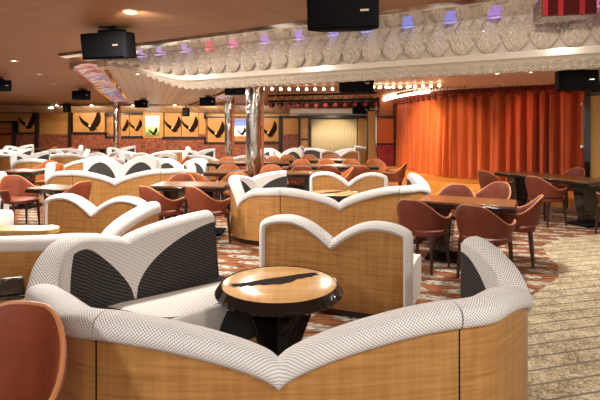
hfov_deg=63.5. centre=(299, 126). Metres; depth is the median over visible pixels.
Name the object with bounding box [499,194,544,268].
tub chair
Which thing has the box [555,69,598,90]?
ceiling speaker
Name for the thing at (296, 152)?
loveseat
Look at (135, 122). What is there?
panel
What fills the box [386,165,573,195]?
floor
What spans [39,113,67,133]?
panel
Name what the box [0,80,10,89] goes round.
grille
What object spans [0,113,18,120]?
wall panel
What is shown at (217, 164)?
dining table
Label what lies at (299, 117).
trim
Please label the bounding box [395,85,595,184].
stage curtain
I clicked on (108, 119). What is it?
wall
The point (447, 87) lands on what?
trim
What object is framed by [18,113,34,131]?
panel
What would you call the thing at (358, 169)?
tub chair
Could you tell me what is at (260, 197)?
booth
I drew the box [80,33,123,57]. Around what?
grille
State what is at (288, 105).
spotlight
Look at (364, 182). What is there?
loveseat
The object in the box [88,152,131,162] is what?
loveseat
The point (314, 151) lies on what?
booth
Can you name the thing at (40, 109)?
trim
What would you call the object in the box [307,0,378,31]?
ceiling speaker
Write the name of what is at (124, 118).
panel
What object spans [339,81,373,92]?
ceiling speaker
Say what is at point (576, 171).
tub chair
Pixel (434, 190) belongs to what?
step
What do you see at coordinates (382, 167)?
tub chair
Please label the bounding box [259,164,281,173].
tub chair
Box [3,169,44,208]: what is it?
dining table
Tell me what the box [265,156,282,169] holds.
tub chair
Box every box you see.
[63,103,70,111]
[182,105,189,115]
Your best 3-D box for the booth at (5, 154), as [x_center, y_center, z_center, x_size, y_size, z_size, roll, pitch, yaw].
[-8.027,1.138,15.014,2.936,0.924,1.278,0,0,6]
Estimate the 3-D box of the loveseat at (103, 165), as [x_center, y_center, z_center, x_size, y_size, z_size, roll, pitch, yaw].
[-3.806,1.108,10.107,1.632,0.984,0.834,0,0,-2]
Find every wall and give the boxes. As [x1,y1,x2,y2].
[16,134,297,159]
[17,105,378,133]
[379,97,397,164]
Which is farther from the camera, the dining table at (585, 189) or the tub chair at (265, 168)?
the tub chair at (265, 168)
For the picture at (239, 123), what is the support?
attached to the wall at (149, 146)
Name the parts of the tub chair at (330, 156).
backrest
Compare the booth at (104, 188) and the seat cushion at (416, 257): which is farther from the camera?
the booth at (104, 188)
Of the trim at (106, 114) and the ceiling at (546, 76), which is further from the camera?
the trim at (106, 114)
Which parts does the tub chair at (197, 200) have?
backrest, seat, leg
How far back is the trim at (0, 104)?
20.71 m
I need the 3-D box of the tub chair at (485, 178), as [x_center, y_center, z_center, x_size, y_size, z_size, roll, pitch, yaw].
[3.578,1.196,8.940,0.578,0.811,0.598,0,0,-24]
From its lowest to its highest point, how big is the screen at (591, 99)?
2.255 m
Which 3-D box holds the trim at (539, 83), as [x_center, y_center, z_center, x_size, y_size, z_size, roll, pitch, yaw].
[4.146,-0.990,13.109,1.294,0.080,6.912,0,0,-26]
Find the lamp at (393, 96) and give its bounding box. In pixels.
[383,88,430,100]
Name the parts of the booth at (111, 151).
veneer panel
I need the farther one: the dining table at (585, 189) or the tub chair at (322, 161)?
the tub chair at (322, 161)
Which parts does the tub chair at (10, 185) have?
leg, backrest, seat, leg, leg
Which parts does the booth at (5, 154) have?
veneer panel, veneer panel, veneer panel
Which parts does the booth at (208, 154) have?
veneer panel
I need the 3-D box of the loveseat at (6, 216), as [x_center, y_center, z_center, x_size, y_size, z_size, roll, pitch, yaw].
[-4.414,1.190,6.171,0.695,0.820,1.360,0,0,5]
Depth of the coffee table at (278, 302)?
3.12 m
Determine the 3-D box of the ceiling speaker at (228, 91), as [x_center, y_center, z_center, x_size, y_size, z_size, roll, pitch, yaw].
[-1.277,-0.784,9.595,0.270,0.299,0.456,0,0,-35]
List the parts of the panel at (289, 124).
frame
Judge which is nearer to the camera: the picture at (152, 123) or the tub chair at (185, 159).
the tub chair at (185, 159)
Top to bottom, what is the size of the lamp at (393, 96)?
0.140 m
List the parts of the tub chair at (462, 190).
backrest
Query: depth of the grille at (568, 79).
7.12 m
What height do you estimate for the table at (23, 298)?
0.540 m
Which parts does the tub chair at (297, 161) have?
backrest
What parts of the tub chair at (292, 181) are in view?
seat, backrest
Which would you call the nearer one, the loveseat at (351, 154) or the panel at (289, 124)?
the loveseat at (351, 154)
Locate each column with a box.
[112,102,120,148]
[224,97,233,156]
[246,86,263,177]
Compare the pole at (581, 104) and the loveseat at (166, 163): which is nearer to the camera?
the pole at (581, 104)
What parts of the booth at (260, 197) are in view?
veneer panel, veneer panel, veneer panel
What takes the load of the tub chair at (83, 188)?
on the floor at (564, 317)
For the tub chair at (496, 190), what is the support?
on the floor at (564, 317)
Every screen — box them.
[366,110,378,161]
[584,92,599,177]
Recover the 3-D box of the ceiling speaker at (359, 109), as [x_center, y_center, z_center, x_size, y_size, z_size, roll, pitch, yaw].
[2.150,-0.665,17.288,0.608,0.399,0.360,0,0,0]
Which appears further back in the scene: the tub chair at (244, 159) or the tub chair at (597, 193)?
the tub chair at (244, 159)
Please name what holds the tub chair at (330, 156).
on the floor at (564, 317)
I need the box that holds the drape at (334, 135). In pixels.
[311,119,356,151]
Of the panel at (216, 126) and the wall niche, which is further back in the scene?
the panel at (216, 126)
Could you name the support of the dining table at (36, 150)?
on the floor at (564, 317)
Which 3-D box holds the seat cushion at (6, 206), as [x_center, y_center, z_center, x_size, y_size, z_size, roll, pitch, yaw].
[-5.722,1.333,8.224,1.320,0.355,0.555,0,0,-35]
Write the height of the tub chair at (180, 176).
0.811 m
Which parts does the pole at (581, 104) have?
wood panel, mosaic panel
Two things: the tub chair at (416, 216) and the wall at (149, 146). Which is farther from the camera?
the wall at (149, 146)
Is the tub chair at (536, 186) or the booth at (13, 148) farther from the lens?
the booth at (13, 148)
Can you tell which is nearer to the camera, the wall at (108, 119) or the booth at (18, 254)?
the booth at (18, 254)
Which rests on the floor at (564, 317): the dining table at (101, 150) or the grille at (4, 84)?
the dining table at (101, 150)
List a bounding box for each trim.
[0,103,301,113]
[0,104,294,105]
[2,112,278,143]
[35,112,280,151]
[58,0,599,60]
[290,107,378,115]
[298,116,365,147]
[395,83,552,98]
[396,83,554,94]
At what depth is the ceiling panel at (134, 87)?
11.64 m
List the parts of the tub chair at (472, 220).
leg, seat, backrest, leg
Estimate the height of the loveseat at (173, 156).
0.820 m
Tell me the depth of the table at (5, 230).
4.00 m
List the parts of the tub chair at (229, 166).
backrest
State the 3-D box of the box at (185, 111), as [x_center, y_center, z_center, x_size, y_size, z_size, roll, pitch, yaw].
[-4.750,-0.730,20.194,0.260,0.580,0.212,0,0,0]
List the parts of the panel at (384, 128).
orange panel, mosaic panel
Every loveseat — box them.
[0,171,8,209]
[0,209,13,224]
[44,193,147,233]
[47,149,83,155]
[83,156,160,179]
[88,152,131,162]
[132,153,176,160]
[160,158,208,179]
[259,214,420,317]
[264,148,303,166]
[310,172,387,192]
[320,150,359,160]
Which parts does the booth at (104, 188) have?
veneer panel, veneer panel, veneer panel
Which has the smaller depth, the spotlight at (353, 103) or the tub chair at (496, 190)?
the tub chair at (496, 190)
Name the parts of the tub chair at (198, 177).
backrest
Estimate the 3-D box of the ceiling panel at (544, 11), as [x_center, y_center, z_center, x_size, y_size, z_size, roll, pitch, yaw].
[2.019,-0.917,3.718,0.370,0.185,0.285,0,0,12]
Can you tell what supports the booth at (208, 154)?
on the floor at (564, 317)
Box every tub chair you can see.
[0,175,40,224]
[0,300,66,399]
[33,160,52,193]
[33,163,64,202]
[46,181,91,200]
[139,186,183,220]
[160,173,194,219]
[179,156,188,164]
[184,172,217,213]
[185,186,230,242]
[214,157,234,166]
[215,163,239,200]
[220,172,248,217]
[238,157,245,169]
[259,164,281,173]
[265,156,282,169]
[280,154,294,169]
[287,165,311,187]
[292,159,309,188]
[301,154,316,163]
[317,159,335,163]
[317,165,342,174]
[323,154,341,170]
[339,167,353,182]
[340,159,359,172]
[352,165,371,178]
[366,159,388,173]
[383,163,406,185]
[397,199,451,275]
[434,184,475,248]
[455,204,516,277]
[475,181,510,198]
[478,170,513,199]
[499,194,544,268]
[525,176,566,227]
[550,167,584,207]
[595,192,599,232]
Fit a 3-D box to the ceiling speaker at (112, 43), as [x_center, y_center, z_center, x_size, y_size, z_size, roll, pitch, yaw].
[-1.944,-0.872,4.985,0.521,0.342,0.309,0,8,16]
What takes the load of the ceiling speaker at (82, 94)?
attached to the ceiling at (33, 33)
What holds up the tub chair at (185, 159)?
on the floor at (564, 317)
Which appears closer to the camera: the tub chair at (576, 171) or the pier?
the tub chair at (576, 171)
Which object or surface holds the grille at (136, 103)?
attached to the ceiling speaker at (143, 103)
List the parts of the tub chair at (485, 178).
backrest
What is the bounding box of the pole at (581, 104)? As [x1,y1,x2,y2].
[580,103,583,167]
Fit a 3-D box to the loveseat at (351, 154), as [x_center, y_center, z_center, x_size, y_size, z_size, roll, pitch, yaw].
[1.304,1.190,16.524,1.360,0.820,0.695,0,0,-8]
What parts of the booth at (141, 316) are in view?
veneer panel, veneer panel, veneer panel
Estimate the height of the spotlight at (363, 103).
0.181 m
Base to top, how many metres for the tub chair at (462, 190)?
0.811 m
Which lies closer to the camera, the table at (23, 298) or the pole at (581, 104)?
the table at (23, 298)
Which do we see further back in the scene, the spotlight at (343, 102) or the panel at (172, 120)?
the panel at (172, 120)
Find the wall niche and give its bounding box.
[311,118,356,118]
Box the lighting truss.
[268,91,377,101]
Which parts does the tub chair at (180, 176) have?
backrest, leg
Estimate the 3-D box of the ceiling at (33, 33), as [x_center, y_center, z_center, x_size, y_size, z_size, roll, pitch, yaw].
[-3.000,-1.080,9.500,24.000,0.120,27.000,0,0,0]
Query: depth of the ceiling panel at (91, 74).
9.81 m
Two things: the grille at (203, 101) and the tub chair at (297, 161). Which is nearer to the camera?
the tub chair at (297, 161)
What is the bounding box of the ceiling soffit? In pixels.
[105,4,599,89]
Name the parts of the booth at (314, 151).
veneer panel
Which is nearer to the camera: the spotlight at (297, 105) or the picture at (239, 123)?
the spotlight at (297, 105)
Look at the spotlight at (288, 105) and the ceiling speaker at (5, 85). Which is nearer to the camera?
the ceiling speaker at (5, 85)
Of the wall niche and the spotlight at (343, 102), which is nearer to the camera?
the spotlight at (343, 102)
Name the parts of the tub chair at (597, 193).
leg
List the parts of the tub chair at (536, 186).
leg, backrest, seat, leg, leg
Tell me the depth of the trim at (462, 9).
4.72 m
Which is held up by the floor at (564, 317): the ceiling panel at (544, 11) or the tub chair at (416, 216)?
the tub chair at (416, 216)
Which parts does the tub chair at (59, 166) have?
seat, backrest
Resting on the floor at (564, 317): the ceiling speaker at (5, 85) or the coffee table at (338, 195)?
the coffee table at (338, 195)
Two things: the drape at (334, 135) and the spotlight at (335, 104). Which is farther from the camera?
the drape at (334, 135)
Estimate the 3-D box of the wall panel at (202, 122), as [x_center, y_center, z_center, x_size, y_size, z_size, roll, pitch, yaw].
[-4.503,-0.104,22.355,0.323,1.085,0.090,0,0,0]
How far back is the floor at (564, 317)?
4.75 m
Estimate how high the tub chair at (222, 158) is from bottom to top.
0.811 m
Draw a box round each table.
[0,148,47,152]
[0,225,59,235]
[0,297,24,302]
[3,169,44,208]
[25,184,72,200]
[59,148,106,154]
[149,181,229,235]
[203,169,250,210]
[206,161,289,168]
[214,266,342,355]
[266,170,322,191]
[284,158,359,187]
[288,164,378,189]
[311,189,358,202]
[418,195,517,262]
[494,170,599,227]
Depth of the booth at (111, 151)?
16.61 m
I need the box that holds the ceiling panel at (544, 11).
[533,0,596,23]
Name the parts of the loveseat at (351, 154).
veneer panel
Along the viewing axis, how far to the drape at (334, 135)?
19.91 m
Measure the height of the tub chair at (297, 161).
0.811 m
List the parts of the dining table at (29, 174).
foot plate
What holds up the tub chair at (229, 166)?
on the floor at (564, 317)
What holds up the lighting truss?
hanging from the ceiling at (33, 33)
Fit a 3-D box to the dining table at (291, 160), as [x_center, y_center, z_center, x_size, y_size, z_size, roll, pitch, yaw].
[0.560,1.230,12.900,1.980,0.739,0.690,0,0,2]
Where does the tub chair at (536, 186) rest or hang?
on the floor at (564, 317)
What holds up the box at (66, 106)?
hanging from the ceiling at (33, 33)
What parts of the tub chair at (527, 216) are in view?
backrest, seat, leg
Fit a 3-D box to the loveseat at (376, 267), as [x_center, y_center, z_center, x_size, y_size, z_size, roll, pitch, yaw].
[0.378,1.190,4.404,1.360,0.820,0.695,0,0,22]
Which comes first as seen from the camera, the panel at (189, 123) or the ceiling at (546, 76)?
the ceiling at (546, 76)
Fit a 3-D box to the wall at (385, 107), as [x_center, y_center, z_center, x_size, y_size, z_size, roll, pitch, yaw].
[3.020,0.150,16.500,0.620,2.300,0.200,0,0,0]
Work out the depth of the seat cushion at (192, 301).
3.26 m
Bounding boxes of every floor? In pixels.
[9,180,599,399]
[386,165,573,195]
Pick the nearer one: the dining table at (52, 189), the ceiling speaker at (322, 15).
the ceiling speaker at (322, 15)
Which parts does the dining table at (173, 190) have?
foot plate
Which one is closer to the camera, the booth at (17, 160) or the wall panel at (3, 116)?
the booth at (17, 160)
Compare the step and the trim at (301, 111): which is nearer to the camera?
the step
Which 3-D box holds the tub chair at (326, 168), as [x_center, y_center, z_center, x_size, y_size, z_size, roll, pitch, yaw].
[0.614,1.196,10.307,0.598,0.811,0.578,0,0,14]
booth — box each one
[0,148,89,170]
[0,201,160,289]
[3,144,83,153]
[9,151,124,186]
[25,210,533,399]
[45,160,195,208]
[106,146,190,161]
[182,148,274,181]
[228,170,430,245]
[298,146,365,163]
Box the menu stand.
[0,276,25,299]
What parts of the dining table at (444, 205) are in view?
foot plate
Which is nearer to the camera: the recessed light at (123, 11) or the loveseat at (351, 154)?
the recessed light at (123, 11)
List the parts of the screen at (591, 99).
panel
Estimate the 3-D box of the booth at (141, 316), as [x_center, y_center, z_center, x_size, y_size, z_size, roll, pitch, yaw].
[-0.206,1.135,2.726,2.781,0.931,1.798,0,0,23]
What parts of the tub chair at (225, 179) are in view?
backrest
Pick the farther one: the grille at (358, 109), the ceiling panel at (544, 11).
the grille at (358, 109)
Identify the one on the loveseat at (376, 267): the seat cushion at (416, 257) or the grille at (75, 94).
the seat cushion at (416, 257)
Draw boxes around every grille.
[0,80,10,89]
[72,91,89,98]
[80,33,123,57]
[134,101,146,106]
[200,98,214,104]
[225,88,234,93]
[353,106,368,112]
[560,71,598,87]
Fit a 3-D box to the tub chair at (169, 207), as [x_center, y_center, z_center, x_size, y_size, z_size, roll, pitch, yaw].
[-1.935,1.196,6.721,0.598,0.811,0.578,0,0,38]
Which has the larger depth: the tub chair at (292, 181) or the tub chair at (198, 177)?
the tub chair at (292, 181)
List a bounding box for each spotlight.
[286,101,291,107]
[295,101,300,107]
[331,100,337,106]
[341,100,347,106]
[350,100,356,106]
[360,101,366,106]
[370,101,377,105]
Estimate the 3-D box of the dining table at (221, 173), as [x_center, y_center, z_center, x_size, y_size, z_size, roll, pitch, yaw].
[-1.420,1.230,9.500,0.770,0.739,0.650,0,0,10]
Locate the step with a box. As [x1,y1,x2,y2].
[388,182,575,206]
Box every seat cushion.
[0,198,8,209]
[101,276,254,339]
[413,254,420,304]
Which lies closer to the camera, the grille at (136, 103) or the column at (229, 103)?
the grille at (136, 103)
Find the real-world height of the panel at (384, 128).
2.100 m
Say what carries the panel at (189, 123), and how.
attached to the wall at (149, 146)
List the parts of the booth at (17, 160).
veneer panel, veneer panel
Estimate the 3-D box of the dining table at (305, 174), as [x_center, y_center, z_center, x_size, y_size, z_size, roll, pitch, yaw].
[-0.100,1.230,9.300,1.130,0.739,0.630,0,0,0]
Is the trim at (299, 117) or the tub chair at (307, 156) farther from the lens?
the trim at (299, 117)
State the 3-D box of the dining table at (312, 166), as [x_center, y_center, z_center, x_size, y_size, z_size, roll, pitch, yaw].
[0.750,1.230,10.950,1.980,0.739,0.690,0,0,3]
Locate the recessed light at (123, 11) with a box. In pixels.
[122,10,138,13]
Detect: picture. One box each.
[142,113,163,137]
[234,118,245,140]
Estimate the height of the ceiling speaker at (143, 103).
0.285 m
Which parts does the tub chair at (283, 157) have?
backrest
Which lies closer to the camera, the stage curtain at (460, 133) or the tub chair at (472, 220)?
the tub chair at (472, 220)
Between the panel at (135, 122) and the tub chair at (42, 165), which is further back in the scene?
the panel at (135, 122)
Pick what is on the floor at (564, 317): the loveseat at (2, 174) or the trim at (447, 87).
the loveseat at (2, 174)
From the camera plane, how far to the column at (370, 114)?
16.88 m
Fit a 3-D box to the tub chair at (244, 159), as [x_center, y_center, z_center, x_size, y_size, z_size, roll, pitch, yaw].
[-1.320,1.196,12.744,0.598,0.811,0.578,0,0,0]
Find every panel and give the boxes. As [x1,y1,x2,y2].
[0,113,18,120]
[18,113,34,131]
[39,113,67,133]
[70,62,128,102]
[73,112,104,131]
[97,60,224,104]
[121,115,128,135]
[129,115,141,135]
[164,113,180,136]
[182,113,197,136]
[191,87,245,104]
[199,113,205,133]
[207,118,224,141]
[264,118,278,140]
[375,103,394,165]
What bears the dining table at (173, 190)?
on the floor at (564, 317)
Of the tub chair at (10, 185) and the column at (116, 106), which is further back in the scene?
the column at (116, 106)
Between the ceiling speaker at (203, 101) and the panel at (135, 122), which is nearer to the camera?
the ceiling speaker at (203, 101)
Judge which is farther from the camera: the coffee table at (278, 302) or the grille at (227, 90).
the grille at (227, 90)
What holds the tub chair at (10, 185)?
on the floor at (564, 317)
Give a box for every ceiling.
[0,0,599,104]
[374,69,599,87]
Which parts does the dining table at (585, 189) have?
foot plate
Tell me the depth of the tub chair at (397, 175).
10.52 m
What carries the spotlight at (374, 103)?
hanging from the lighting truss
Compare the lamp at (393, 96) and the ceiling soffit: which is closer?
the ceiling soffit
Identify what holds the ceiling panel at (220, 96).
in the ceiling at (33, 33)
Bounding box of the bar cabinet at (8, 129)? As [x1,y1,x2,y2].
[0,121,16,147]
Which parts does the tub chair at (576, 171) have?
seat, backrest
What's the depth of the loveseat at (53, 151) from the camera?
17.05 m
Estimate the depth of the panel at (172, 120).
22.27 m
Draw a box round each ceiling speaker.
[0,77,11,91]
[72,88,90,99]
[80,26,136,59]
[134,98,148,107]
[199,95,215,105]
[225,87,244,95]
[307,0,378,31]
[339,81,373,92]
[352,103,368,113]
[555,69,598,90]
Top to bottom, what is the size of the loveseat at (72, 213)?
0.820 m
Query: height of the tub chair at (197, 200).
0.811 m
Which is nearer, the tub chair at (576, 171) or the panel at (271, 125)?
the tub chair at (576, 171)
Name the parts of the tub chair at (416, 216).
leg, backrest, seat, leg, leg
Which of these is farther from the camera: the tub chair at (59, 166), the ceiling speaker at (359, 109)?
the ceiling speaker at (359, 109)
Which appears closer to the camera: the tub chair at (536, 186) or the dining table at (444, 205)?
the dining table at (444, 205)
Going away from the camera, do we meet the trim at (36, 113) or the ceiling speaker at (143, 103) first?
the ceiling speaker at (143, 103)
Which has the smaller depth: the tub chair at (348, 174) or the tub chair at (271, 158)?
the tub chair at (348, 174)
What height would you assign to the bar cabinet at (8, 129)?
2.078 m
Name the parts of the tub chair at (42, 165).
backrest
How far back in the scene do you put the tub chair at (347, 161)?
11.95 m
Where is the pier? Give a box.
[300,118,365,147]
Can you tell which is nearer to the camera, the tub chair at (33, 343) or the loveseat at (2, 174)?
the tub chair at (33, 343)
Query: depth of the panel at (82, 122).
22.27 m

